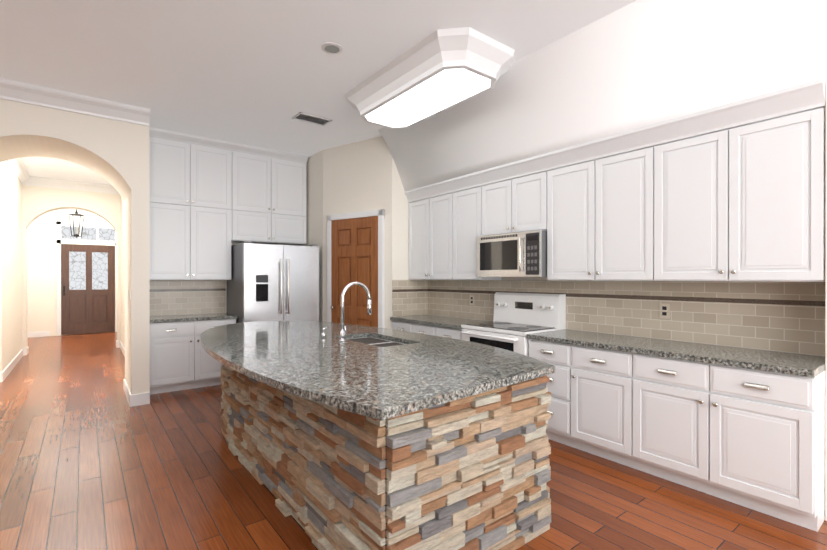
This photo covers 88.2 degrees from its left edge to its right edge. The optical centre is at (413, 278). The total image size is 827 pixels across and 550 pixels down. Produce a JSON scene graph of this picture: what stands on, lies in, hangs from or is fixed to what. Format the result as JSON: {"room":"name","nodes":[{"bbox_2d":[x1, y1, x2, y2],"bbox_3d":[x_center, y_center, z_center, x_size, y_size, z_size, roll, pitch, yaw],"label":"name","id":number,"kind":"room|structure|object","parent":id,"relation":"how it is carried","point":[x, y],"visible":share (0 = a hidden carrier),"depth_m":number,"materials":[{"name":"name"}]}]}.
{"room":"kitchen","nodes":[
{"label":"kitchen","id":0,"kind":"room"},
{"bbox_2d":[0,0,825,190],"bbox_3d":[-2.211,-1.563,5.872,16.000,0.818,20.000,0,0,-38],"label":"ceiling","id":1,"kind":"structure","parent":0,"point":[259,73],"depth_m":3.36,"materials":[{"name":"white paint"}]},
{"bbox_2d":[69,209,84,237],"bbox_3d":[-7.624,-1.402,9.650,0.290,0.948,0.251,0,0,-38],"label":"pendant lantern","id":2,"kind":"object","parent":1,"relation":"hanging from","point":[76,214],"visible":0.94,"depth_m":9.61,"materials":[{"name":"grey metal"}]},
{"bbox_2d":[292,112,331,125],"bbox_3d":[-1.184,-1.865,4.984,0.400,0.012,0.220,0,0,-38],"label":"ceiling vent","id":3,"kind":"object","parent":1,"relation":"in","point":[309,118],"visible":1,"depth_m":4.98,"materials":[{"name":"white metal"}]},
{"bbox_2d":[322,43,342,53],"bbox_3d":[-0.659,-1.865,3.456,0.170,0.006,0.170,0,0,-38],"label":"recessed light","id":4,"kind":"object","parent":1,"relation":"in","point":[332,48],"visible":1,"depth_m":3.45,"materials":[{"name":"white"}]},
{"bbox_2d":[345,27,514,128],"bbox_3d":[0.083,-1.764,4.017,0.860,0.209,1.760,0,0,-38],"label":"ceiling light fixture","id":5,"kind":"object","parent":1,"relation":"attached to","point":[436,72],"visible":1,"depth_m":3.64,"materials":[{"name":"white plastic"}]},
{"bbox_2d":[0,332,826,549],"bbox_3d":[-2.211,1.428,5.876,16.000,0.060,20.000,0,0,-38],"label":"floor","id":6,"kind":"structure","parent":0,"point":[91,458],"depth_m":2.84,"materials":[{"name":"brown wood"}]},
{"bbox_2d":[150,313,237,394],"bbox_3d":[-2.933,0.943,5.600,1.032,0.910,0.642,0,0,-38],"label":"base cabinet","id":7,"kind":"object","parent":6,"relation":"on","point":[181,358],"visible":0.58,"depth_m":5.30,"materials":[{"name":"white wood"}]},
{"bbox_2d":[227,241,318,322],"bbox_3d":[-2.014,0.455,6.134,1.050,1.885,0.911,0,0,-38],"label":"fridge","id":8,"kind":"object","parent":6,"relation":"on","point":[269,282],"visible":0.69,"depth_m":5.78,"materials":[{"name":"silver metal"}]},
{"bbox_2d":[214,338,550,549],"bbox_3d":[-0.605,0.972,3.471,1.427,0.858,3.410,0,0,-38],"label":"kitchen island","id":9,"kind":"object","parent":6,"relation":"on","point":[340,436],"depth_m":2.09,"materials":[{"name":"stone"}]},
{"bbox_2d":[201,321,554,433],"bbox_3d":[-0.727,0.537,3.516,1.748,0.072,3.712,0,0,-38],"label":"island countertop","id":10,"kind":"structure","parent":9,"relation":"on","point":[349,385],"depth_m":2.42,"materials":[{"name":"grey stone"}]},
{"bbox_2d":[321,326,328,337],"bbox_3d":[-0.757,0.455,3.662,0.069,0.091,0.036,0,0,-38],"label":"soap dispenser","id":11,"kind":"object","parent":10,"relation":"on","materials":[{"name":"silver metal"}]},
{"bbox_2d":[337,282,372,341],"bbox_3d":[-0.456,0.262,3.475,0.303,0.478,0.118,0,0,-38],"label":"faucet","id":12,"kind":"object","parent":10,"relation":"on","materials":[{"name":"silver metal"}]},
{"bbox_2d":[392,322,405,330],"bbox_3d":[0.106,0.963,5.474,0.616,0.870,0.500,0,0,-38],"label":"base cabinet","id":13,"kind":"object","parent":6,"relation":"on","point":[401,326],"depth_m":5.33,"materials":[{"name":"white wood"}]},
{"bbox_2d":[406,322,429,334],"bbox_3d":[0.354,0.964,5.154,0.616,0.870,0.550,0,0,-38],"label":"base cabinet","id":14,"kind":"object","parent":6,"relation":"on","point":[410,326],"depth_m":5.06,"materials":[{"name":"white wood"}]},
{"bbox_2d":[430,326,461,339],"bbox_3d":[0.600,0.964,4.835,0.616,0.870,0.495,0,0,-38],"label":"base cabinet","id":15,"kind":"object","parent":6,"relation":"on","point":[441,331],"depth_m":4.66,"materials":[{"name":"white wood"}]},
{"bbox_2d":[390,314,485,329],"bbox_3d":[0.347,0.509,5.150,0.630,0.040,1.307,0,0,-38],"label":"countertop","id":16,"kind":"structure","parent":15,"relation":"on","point":[423,320],"depth_m":5.01,"materials":[{"name":"grey stone"}]},
{"bbox_2d":[461,292,565,356],"bbox_3d":[0.968,0.775,4.282,0.689,1.250,0.812,0,0,-38],"label":"range","id":17,"kind":"object","parent":6,"relation":"on","point":[518,318],"visible":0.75,"depth_m":4.22,"materials":[{"name":"white metal"}]},
{"bbox_2d":[527,338,565,444],"bbox_3d":[1.406,0.966,3.793,0.616,0.870,0.480,0,0,-38],"label":"base cabinet","id":18,"kind":"object","parent":6,"relation":"on","point":[553,353],"depth_m":3.58,"materials":[{"name":"white wood"}]},
{"bbox_2d":[566,346,621,463],"bbox_3d":[1.685,0.966,3.432,0.616,0.870,0.552,0,0,-38],"label":"base cabinet","id":19,"kind":"object","parent":6,"relation":"on","point":[593,377],"depth_m":3.31,"materials":[{"name":"white wood"}]},
{"bbox_2d":[622,354,824,531],"bbox_3d":[2.095,0.967,2.902,0.616,0.870,1.030,0,0,-38],"label":"base cabinet","id":20,"kind":"object","parent":6,"relation":"on","point":[744,427],"depth_m":2.61,"materials":[{"name":"white wood"}]},
{"bbox_2d":[527,330,824,377],"bbox_3d":[1.829,0.512,3.234,0.630,0.040,1.885,0,0,-38],"label":"countertop","id":21,"kind":"structure","parent":20,"relation":"on","point":[774,362],"depth_m":2.89,"materials":[{"name":"grey stone"}]},
{"bbox_2d":[0,0,826,520],"bbox_3d":[-1.558,-0.237,5.683,13.600,3.270,16.700,0,0,-38],"label":"wall","id":22,"kind":"structure","parent":0,"point":[356,176],"depth_m":5.67,"materials":[{"name":"white paint"}]},
{"bbox_2d":[7,158,31,185],"bbox_3d":[-6.315,-1.793,6.806,0.110,0.160,2.500,0,0,-38],"label":"crown molding","id":23,"kind":"structure","parent":22,"relation":"attached to","point":[16,165],"depth_m":7.07,"materials":[{"name":"white wood"}]},
{"bbox_2d":[32,176,111,193],"bbox_3d":[-6.501,-1.795,8.173,1.230,0.160,0.110,0,0,-38],"label":"crown molding","id":24,"kind":"structure","parent":22,"relation":"attached to","point":[36,181],"depth_m":8.13,"materials":[{"name":"white wood"}]},
{"bbox_2d":[0,331,149,406],"bbox_3d":[-2.465,1.334,6.858,13.200,0.125,13.336,0,0,-38],"label":"baseboard","id":25,"kind":"structure","parent":22,"relation":"attached to","point":[139,399],"depth_m":5.99,"materials":[{"name":"white wood"}]},
{"bbox_2d":[0,78,150,125],"bbox_3d":[-4.883,-1.787,3.229,4.940,0.160,0.110,0,0,-38],"label":"crown molding","id":26,"kind":"structure","parent":22,"relation":"attached to","point":[16,91],"depth_m":4.32,"materials":[{"name":"white wood"}]},
{"bbox_2d":[56,220,116,335],"bbox_3d":[-8.203,-0.019,10.776,1.260,2.820,0.105,0,0,-38],"label":"door","id":27,"kind":"structure","parent":22,"relation":"attached to","point":[86,279],"depth_m":10.75,"materials":[{"name":"brown wood"}]},
{"bbox_2d":[61,225,114,241],"bbox_3d":[-8.225,-1.144,10.804,1.080,0.370,0.030,0,0,-38],"label":"transom window","id":28,"kind":"structure","parent":22,"relation":"in","point":[101,234],"depth_m":10.81,"materials":[{"name":"white"}]},
{"bbox_2d":[112,186,118,193],"bbox_3d":[-4.788,-1.793,7.070,0.110,0.160,3.950,0,0,-38],"label":"crown molding","id":29,"kind":"structure","parent":22,"relation":"attached to","point":[114,191],"depth_m":8.57,"materials":[{"name":"white wood"}]},
{"bbox_2d":[150,280,225,315],"bbox_3d":[-3.127,0.253,5.851,1.032,0.480,0.012,0,0,-38],"label":"backsplash","id":30,"kind":"structure","parent":22,"relation":"attached to","point":[175,297],"depth_m":5.86,"materials":[{"name":"tile"}]},
{"bbox_2d":[149,127,232,279],"bbox_3d":[-3.021,-0.929,5.709,1.027,1.883,0.356,0,0,-38],"label":"upper cabinet","id":31,"kind":"object","parent":22,"relation":"attached to","point":[210,200],"depth_m":5.56,"materials":[{"name":"white wood"}]},
{"bbox_2d":[233,143,307,245],"bbox_3d":[-2.208,-1.202,6.338,1.164,1.338,0.356,0,0,-38],"label":"upper cabinet","id":32,"kind":"object","parent":22,"relation":"attached to","point":[269,187],"depth_m":6.19,"materials":[{"name":"white wood"}]},
{"bbox_2d":[327,209,384,327],"bbox_3d":[-0.810,0.248,5.810,0.378,2.300,0.955,0,0,-38],"label":"door","id":33,"kind":"structure","parent":22,"relation":"attached to","point":[355,246],"depth_m":5.78,"materials":[{"name":"brown wood"}]},
{"bbox_2d":[392,280,427,316],"bbox_3d":[-0.040,0.250,5.673,0.584,0.473,0.012,0,0,-38],"label":"backsplash","id":34,"kind":"structure","parent":22,"relation":"attached to","point":[409,297],"depth_m":5.66,"materials":[{"name":"tile"}]},
{"bbox_2d":[408,182,447,279],"bbox_3d":[0.344,-0.568,5.396,0.331,1.164,0.910,0,0,-38],"label":"upper cabinet","id":35,"kind":"object","parent":22,"relation":"attached to","point":[428,206],"depth_m":5.31,"materials":[{"name":"white wood"}]},
{"bbox_2d":[448,171,500,279],"bbox_3d":[0.726,-0.568,4.903,0.331,1.164,0.579,0,0,-38],"label":"upper cabinet","id":36,"kind":"object","parent":22,"relation":"attached to","point":[463,193],"depth_m":4.83,"materials":[{"name":"white wood"}]},
{"bbox_2d":[480,155,539,235],"bbox_3d":[1.118,-0.803,4.396,0.331,0.693,0.826,0,0,-38],"label":"upper cabinet","id":37,"kind":"object","parent":22,"relation":"attached to","point":[510,194],"depth_m":4.29,"materials":[{"name":"white wood"}]},
{"bbox_2d":[476,230,546,276],"bbox_3d":[1.069,-0.235,4.358,0.452,0.430,0.812,0,0,-38],"label":"microwave","id":38,"kind":"object","parent":37,"relation":"attached to","point":[520,254],"visible":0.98,"depth_m":4.17,"materials":[{"name":"silver metal"}]},
{"bbox_2d":[540,127,643,280],"bbox_3d":[1.657,-0.566,3.699,0.331,1.164,1.062,0,0,-38],"label":"upper cabinet","id":39,"kind":"object","parent":22,"relation":"attached to","point":[592,193],"depth_m":3.58,"materials":[{"name":"white wood"}]},
{"bbox_2d":[428,280,825,355],"bbox_3d":[1.422,0.255,4.269,0.012,0.480,4.021,0,0,-38],"label":"backsplash","id":40,"kind":"structure","parent":22,"relation":"attached to","point":[789,317],"depth_m":3.36,"materials":[{"name":"tile"}]},
{"bbox_2d":[470,295,473,304],"bbox_3d":[0.708,0.259,5.174,0.008,0.120,0.074,0,0,-38],"label":"electrical outlet plate","id":41,"kind":"object","parent":40,"relation":"attached to","point":[471,296],"depth_m":5.17,"materials":[{"name":"beige plastic"}]},
{"bbox_2d":[660,303,669,318],"bbox_3d":[2.036,0.261,3.458,0.008,0.120,0.074,0,0,-38],"label":"electrical outlet plate","id":42,"kind":"object","parent":40,"relation":"attached to","point":[664,311],"depth_m":3.45,"materials":[{"name":"beige plastic"}]},
{"bbox_2d":[644,78,825,281],"bbox_3d":[2.216,-0.565,2.977,0.331,1.164,1.004,0,0,-38],"label":"upper cabinet","id":43,"kind":"object","parent":22,"relation":"attached to","point":[734,191],"depth_m":2.79,"materials":[{"name":"white wood"}]}
]}

